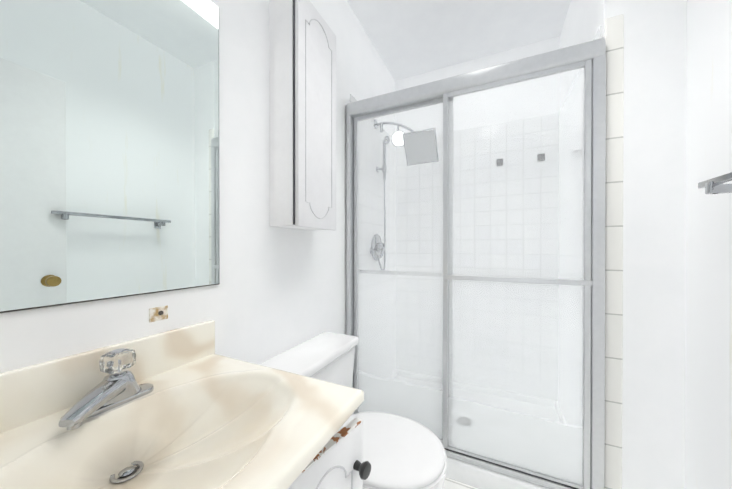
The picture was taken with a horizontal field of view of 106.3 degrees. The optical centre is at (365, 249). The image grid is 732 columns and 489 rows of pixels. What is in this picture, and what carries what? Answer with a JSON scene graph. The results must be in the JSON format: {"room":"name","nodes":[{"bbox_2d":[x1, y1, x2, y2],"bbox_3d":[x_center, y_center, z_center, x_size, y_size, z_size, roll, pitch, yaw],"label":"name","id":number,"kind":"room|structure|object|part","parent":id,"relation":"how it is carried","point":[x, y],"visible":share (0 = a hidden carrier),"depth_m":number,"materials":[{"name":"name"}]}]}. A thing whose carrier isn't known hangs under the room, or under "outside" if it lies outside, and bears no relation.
{"room":"bathroom","nodes":[
{"label":"bathroom","id":0,"kind":"room"},
{"bbox_2d":[0,0,394,372],"bbox_3d":[-0.444,-0.169,1.060,0.120,2.580,3.250,0,0,25],"label":"wall","id":1,"kind":"structure","parent":0,"point":[276,291],"depth_m":0.98,"materials":[{"name":"paint"}]},
{"bbox_2d":[0,320,214,433],"bbox_3d":[-0.589,0.278,0.586,0.020,0.120,0.567,0,0,25],"label":"backsplash","id":2,"kind":"structure","parent":1,"relation":"attached to","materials":[{"name":"stone"}]},
{"bbox_2d":[0,0,219,311],"bbox_3d":[-0.589,-0.323,0.604,0.006,0.870,0.582,0,0,25],"label":"mirror","id":3,"kind":"object","parent":1,"relation":"attached to","point":[109,148],"depth_m":0.62,"materials":[{"name":"silver mirror"}]},
{"bbox_2d":[0,284,218,312],"bbox_3d":[-0.589,0.111,0.605,0.006,0.003,0.580,0,0,25],"label":"mirror edge","id":4,"kind":"object","parent":3,"relation":"attached to","point":[99,299],"visible":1,"depth_m":0.60,"materials":[{"name":"silver metal"}]},
{"bbox_3d":[-0.465,-0.324,0.866,0.006,0.870,0.002,0,0,25],"label":"side mirror edge","id":5,"kind":"part","parent":3,"relation":"part of","materials":[{"name":"silver metal"}]},
{"bbox_2d":[149,305,167,321],"bbox_3d":[-0.538,0.168,0.714,0.005,0.035,0.044,0,0,25],"label":"wall plate","id":6,"kind":"object","parent":1,"relation":"attached to","point":[158,313],"visible":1,"depth_m":0.71,"materials":[{"name":"beige plastic"}]},
{"bbox_2d":[269,0,335,229],"bbox_3d":[-0.253,-0.529,1.159,0.138,0.888,0.274,0,0,25],"label":"medicine cabinet","id":7,"kind":"object","parent":1,"relation":"attached to","point":[302,54],"visible":1,"depth_m":1.05,"materials":[{"name":"paint"}]},
{"bbox_3d":[-0.200,-0.529,1.137,0.018,0.888,0.268,0,0,25],"label":"door","id":8,"kind":"part","parent":7,"relation":"part of","materials":[{"name":"paint"}]},
{"bbox_2d":[346,115,353,413],"bbox_3d":[-0.091,0.121,1.619,0.028,1.805,0.060,0,0,25],"label":"jamb","id":9,"kind":"object","parent":1,"relation":"attached to","point":[349,225],"visible":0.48,"depth_m":1.59,"materials":[{"name":"metal"}]},
{"bbox_2d":[350,94,395,412],"bbox_3d":[0.082,0.077,2.024,0.006,2.020,0.820,0,0,25],"label":"shower wall tile","id":10,"kind":"structure","parent":1,"relation":"attached to","point":[363,217],"depth_m":1.98,"materials":[{"name":"white tile"}]},
{"bbox_2d":[370,119,438,269],"bbox_3d":[0.270,-0.382,1.899,0.441,1.103,0.219,0,0,25],"label":"shower fixture","id":11,"kind":"object","parent":10,"relation":"attached to","point":[419,146],"depth_m":1.86,"materials":[{"name":"silver metal"}]},
{"bbox_3d":[0.101,-0.012,1.992,0.056,0.198,0.198,0,0,25],"label":"valve plate","id":12,"kind":"part","parent":11,"relation":"part of","materials":[{"name":"silver metal"}]},
{"bbox_3d":[0.227,-0.828,1.929,0.336,0.173,0.017,0,0,25],"label":"arm","id":13,"kind":"part","parent":11,"relation":"part of"},
{"bbox_2d":[346,38,605,117],"bbox_3d":[0.431,-0.807,1.369,1.183,0.075,0.072,0,0,25],"label":"header","id":14,"kind":"object","parent":1,"relation":"attached to","point":[581,52],"visible":0.71,"depth_m":1.28,"materials":[{"name":"metal"}]},
{"bbox_2d":[357,61,584,484],"bbox_3d":[0.425,0.101,1.375,1.070,1.765,0.050,0,0,25],"label":"shower door","id":15,"kind":"structure","parent":14,"relation":"hanging from","point":[552,71],"depth_m":1.29,"materials":[{"name":"glass"}]},
{"bbox_2d":[354,117,357,413],"bbox_3d":[-0.059,0.113,1.622,0.024,1.791,0.018,0,0,25],"label":"stile","id":16,"kind":"object","parent":15,"relation":"attached to","point":[356,248],"visible":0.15,"depth_m":1.61,"materials":[{"name":"metal"}]},
{"bbox_3d":[0.185,-0.767,1.503,0.516,0.030,0.018,0,0,25],"label":"rail","id":17,"kind":"part","parent":15,"relation":"part of","materials":[{"name":"metal"}]},
{"bbox_3d":[0.185,0.113,1.506,0.524,1.739,0.005,0,0,25],"label":"glass","id":18,"kind":"part","parent":15,"relation":"part of","materials":[{"name":"white"}]},
{"bbox_2d":[443,93,447,448],"bbox_3d":[0.397,0.114,1.370,0.024,1.791,0.018,0,0,25],"label":"stile","id":19,"kind":"object","parent":15,"relation":"attached to","point":[445,270],"visible":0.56,"depth_m":1.36,"materials":[{"name":"metal"}]},
{"bbox_2d":[448,97,453,444],"bbox_3d":[0.429,0.114,1.391,0.024,1.791,0.018,0,0,25],"label":"stile","id":20,"kind":"object","parent":15,"relation":"attached to","point":[450,190],"depth_m":1.38,"materials":[{"name":"metal"}]},
{"bbox_2d":[444,445,582,488],"bbox_3d":[0.653,0.995,1.253,0.542,0.030,0.018,0,0,25],"label":"rail","id":21,"kind":"object","parent":15,"relation":"attached to","point":[531,471],"visible":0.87,"depth_m":1.23,"materials":[{"name":"metal"}]},
{"bbox_3d":[0.653,0.114,1.249,0.550,1.739,0.005,0,0,25],"label":"glass","id":22,"kind":"part","parent":15,"relation":"part of","materials":[{"name":"white"}]},
{"bbox_3d":[0.653,-0.766,1.246,0.542,0.030,0.018,0,0,25],"label":"rail","id":23,"kind":"part","parent":15,"relation":"part of","materials":[{"name":"metal"}]},
{"bbox_2d":[582,59,591,488],"bbox_3d":[0.909,0.115,1.128,0.024,1.791,0.018,0,0,25],"label":"stile","id":24,"kind":"object","parent":15,"relation":"attached to","point":[587,212],"visible":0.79,"depth_m":1.12,"materials":[{"name":"metal"}]},
{"bbox_2d":[347,0,570,80],"bbox_3d":[0.257,-1.487,0.723,1.670,0.060,3.250,0,0,25],"label":"ceiling","id":25,"kind":"structure","parent":0,"point":[409,38],"depth_m":1.81,"materials":[{"name":"paint"}]},
{"bbox_2d":[444,477,477,488],"bbox_3d":[0.257,1.153,0.734,1.670,0.060,3.250,0,0,25],"label":"floor","id":26,"kind":"structure","parent":0,"point":[449,483],"depth_m":1.30,"materials":[{"name":"tile"}]},
{"bbox_2d":[0,320,370,488],"bbox_3d":[-0.347,0.667,0.473,0.556,0.913,0.567,0,0,25],"label":"bathroom vanity","id":27,"kind":"object","parent":26,"relation":"on","point":[186,407],"visible":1,"depth_m":0.54,"materials":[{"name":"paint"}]},
{"bbox_2d":[59,348,153,429],"bbox_3d":[-0.506,0.265,0.546,0.096,0.108,0.163,0,0,25],"label":"faucet","id":28,"kind":"object","parent":27,"relation":"on","point":[119,393],"depth_m":0.55,"materials":[{"name":"silver metal"}]},
{"bbox_3d":[-0.079,0.678,0.523,0.019,0.595,0.222,0,0,36],"label":"door","id":29,"kind":"part","parent":27,"relation":"part of","materials":[{"name":"paint"}]},
{"bbox_3d":[-0.009,0.460,0.576,0.032,0.033,0.033,0,0,36],"label":"door knob","id":30,"kind":"part","parent":27,"relation":"part of","materials":[{"name":"black metal"}]},
{"bbox_2d":[259,332,446,488],"bbox_3d":[-0.019,0.770,1.062,0.641,0.702,0.456,0,0,25],"label":"toilet","id":31,"kind":"object","parent":26,"relation":"on","point":[400,452],"visible":0.35,"depth_m":1.01,"materials":[{"name":"ceramic"}]},
{"bbox_3d":[-0.217,0.437,1.155,0.203,0.037,0.456,0,0,25],"label":"tank lid","id":32,"kind":"part","parent":31,"relation":"part of","materials":[{"name":"ceramic"}]},
{"bbox_3d":[-0.220,0.607,1.157,0.184,0.308,0.433,0,0,25],"label":"tank","id":33,"kind":"part","parent":31,"relation":"part of","materials":[{"name":"ceramic"}]},
{"bbox_3d":[0.067,0.720,1.021,0.442,0.024,0.364,0,0,25],"label":"lid","id":34,"kind":"part","parent":31,"relation":"part of","materials":[{"name":"plastic"}]},
{"bbox_3d":[0.056,0.935,1.027,0.466,0.372,0.356,0,0,25],"label":"bowl","id":35,"kind":"part","parent":31,"relation":"part of","materials":[{"name":"ceramic"}]},
{"bbox_2d":[361,369,581,483],"bbox_3d":[0.600,1.081,1.740,1.178,0.075,0.884,0,0,25],"label":"pan","id":36,"kind":"object","parent":26,"relation":"on","point":[504,403],"depth_m":1.78,"materials":[{"name":"ceramic"}]},
{"bbox_3d":[0.098,1.065,2.028,0.024,0.045,0.794,0,0,25],"label":"shower floor rim","id":37,"kind":"part","parent":36,"relation":"part of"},
{"bbox_3d":[0.784,1.065,2.129,1.130,0.045,0.024,0,0,25],"label":"shower floor rim","id":38,"kind":"part","parent":36,"relation":"part of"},
{"bbox_3d":[1.141,1.067,1.534,0.024,0.045,0.794,0,0,25],"label":"shower floor rim","id":39,"kind":"part","parent":36,"relation":"part of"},
{"bbox_3d":[0.622,1.086,1.728,0.104,0.005,0.104,0,0,25],"label":"ring","id":40,"kind":"object","parent":36,"relation":"on","visible":0},
{"bbox_2d":[459,417,470,424],"bbox_3d":[0.622,1.083,1.728,0.080,0.001,0.080,0,0,25],"label":"floor drain grate","id":41,"kind":"object","parent":40,"relation":"on","point":[462,419],"depth_m":1.73,"materials":[{"name":"silver metal"}]},
{"bbox_2d":[445,457,548,488],"bbox_3d":[0.428,1.073,1.377,1.178,0.095,0.100,0,0,25],"label":"curb","id":42,"kind":"object","parent":26,"relation":"on","point":[478,477],"visible":0.15,"depth_m":1.27,"materials":[{"name":"plastic"}]},
{"bbox_2d":[445,449,572,488],"bbox_3d":[0.425,1.010,1.379,1.114,0.030,0.064,0,0,25],"label":"track","id":43,"kind":"object","parent":42,"relation":"on","point":[507,474],"depth_m":1.24,"materials":[{"name":"metal"}]},
{"bbox_3d":[0.412,1.004,1.352,1.114,0.018,0.005,0,0,25],"label":"shower door rail track lip","id":44,"kind":"part","parent":43,"relation":"part of","materials":[{"name":"silver metal"}]},
{"bbox_2d":[395,36,559,133],"bbox_3d":[0.818,-0.173,2.195,1.190,2.580,0.120,0,0,25],"label":"wall","id":45,"kind":"structure","parent":0,"point":[533,49],"depth_m":2.06,"materials":[{"name":"paint"}]},
{"bbox_2d":[395,113,558,400],"bbox_3d":[0.791,0.077,2.139,1.178,2.020,0.006,0,0,25],"label":"shower wall tile","id":46,"kind":"structure","parent":45,"relation":"attached to","point":[514,159],"depth_m":2.07,"materials":[{"name":"white tile"}]},
{"bbox_2d":[497,159,502,165],"bbox_3d":[0.982,-0.640,2.014,0.044,0.056,0.050,0,0,25],"label":"robe hook","id":47,"kind":"object","parent":46,"relation":"attached to","point":[499,162],"depth_m":2.03,"materials":[{"name":"silver metal"}]},
{"bbox_2d":[537,153,544,160],"bbox_3d":[1.217,-0.639,1.903,0.044,0.056,0.050,0,0,25],"label":"robe hook","id":48,"kind":"object","parent":46,"relation":"attached to","point":[541,157],"depth_m":1.92,"materials":[{"name":"silver metal"}]},
{"bbox_2d":[560,0,686,488],"bbox_3d":[1.337,-0.170,1.479,0.360,2.580,0.970,0,0,25],"label":"wall","id":49,"kind":"structure","parent":0,"point":[654,229],"depth_m":1.05,"materials":[{"name":"paint"}]},
{"bbox_2d":[558,26,600,457],"bbox_3d":[1.152,0.079,1.518,0.006,2.020,0.820,0,0,25],"label":"shower wall tile","id":50,"kind":"structure","parent":49,"relation":"attached to","point":[570,167],"depth_m":1.56,"materials":[{"name":"white tile"}]},
{"bbox_2d":[591,54,605,488],"bbox_3d":[0.947,0.123,1.128,0.041,1.805,0.060,0,0,25],"label":"jamb","id":51,"kind":"object","parent":49,"relation":"attached to","point":[598,273],"visible":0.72,"depth_m":1.10,"materials":[{"name":"metal"}]},
{"bbox_2d":[604,14,623,488],"bbox_3d":[0.993,0.096,1.101,0.058,2.050,0.009,0,0,25],"label":"trim","id":52,"kind":"structure","parent":49,"relation":"attached to","point":[614,33],"depth_m":1.10,"materials":[{"name":"white tile"}]},
{"bbox_2d":[685,0,731,488],"bbox_3d":[0.750,-0.164,-0.041,0.120,2.580,2.280,0,0,25],"label":"wall","id":53,"kind":"structure","parent":0,"point":[708,389],"depth_m":0.91,"materials":[{"name":"paint"}]},
{"bbox_2d":[698,172,731,193],"bbox_3d":[0.926,-0.175,0.563,0.078,0.062,0.592,0,0,25],"label":"towel rail","id":54,"kind":"object","parent":53,"relation":"attached to","point":[715,185],"visible":1,"depth_m":0.78,"materials":[{"name":"silver metal"}]},
{"bbox_3d":[1.032,-0.173,0.782,0.067,0.024,0.022,0,0,25],"label":"post","id":55,"kind":"part","parent":54,"relation":"part of","materials":[{"name":"silver metal"}]},
{"bbox_3d":[-0.049,0.134,1.644,0.016,0.018,0.031,0,0,25],"label":"post","id":56,"kind":"object","parent":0,"visible":0},
{"bbox_2d":[358,269,442,276],"bbox_3d":[0.202,0.134,1.542,0.552,0.022,0.008,0,0,25],"label":"towel bar","id":57,"kind":"object","parent":56,"relation":"attached to","point":[398,272],"depth_m":1.54,"materials":[{"name":"metal"}]},
{"bbox_3d":[0.387,0.135,1.348,0.016,0.018,0.031,0,0,25],"label":"post","id":58,"kind":"object","parent":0,"visible":0},
{"bbox_2d":[443,275,591,285],"bbox_3d":[0.636,0.136,1.213,0.578,0.022,0.008,0,0,25],"label":"towel bar","id":59,"kind":"object","parent":58,"relation":"attached to","point":[530,280],"visible":1,"depth_m":1.19,"materials":[{"name":"metal"}]}
]}

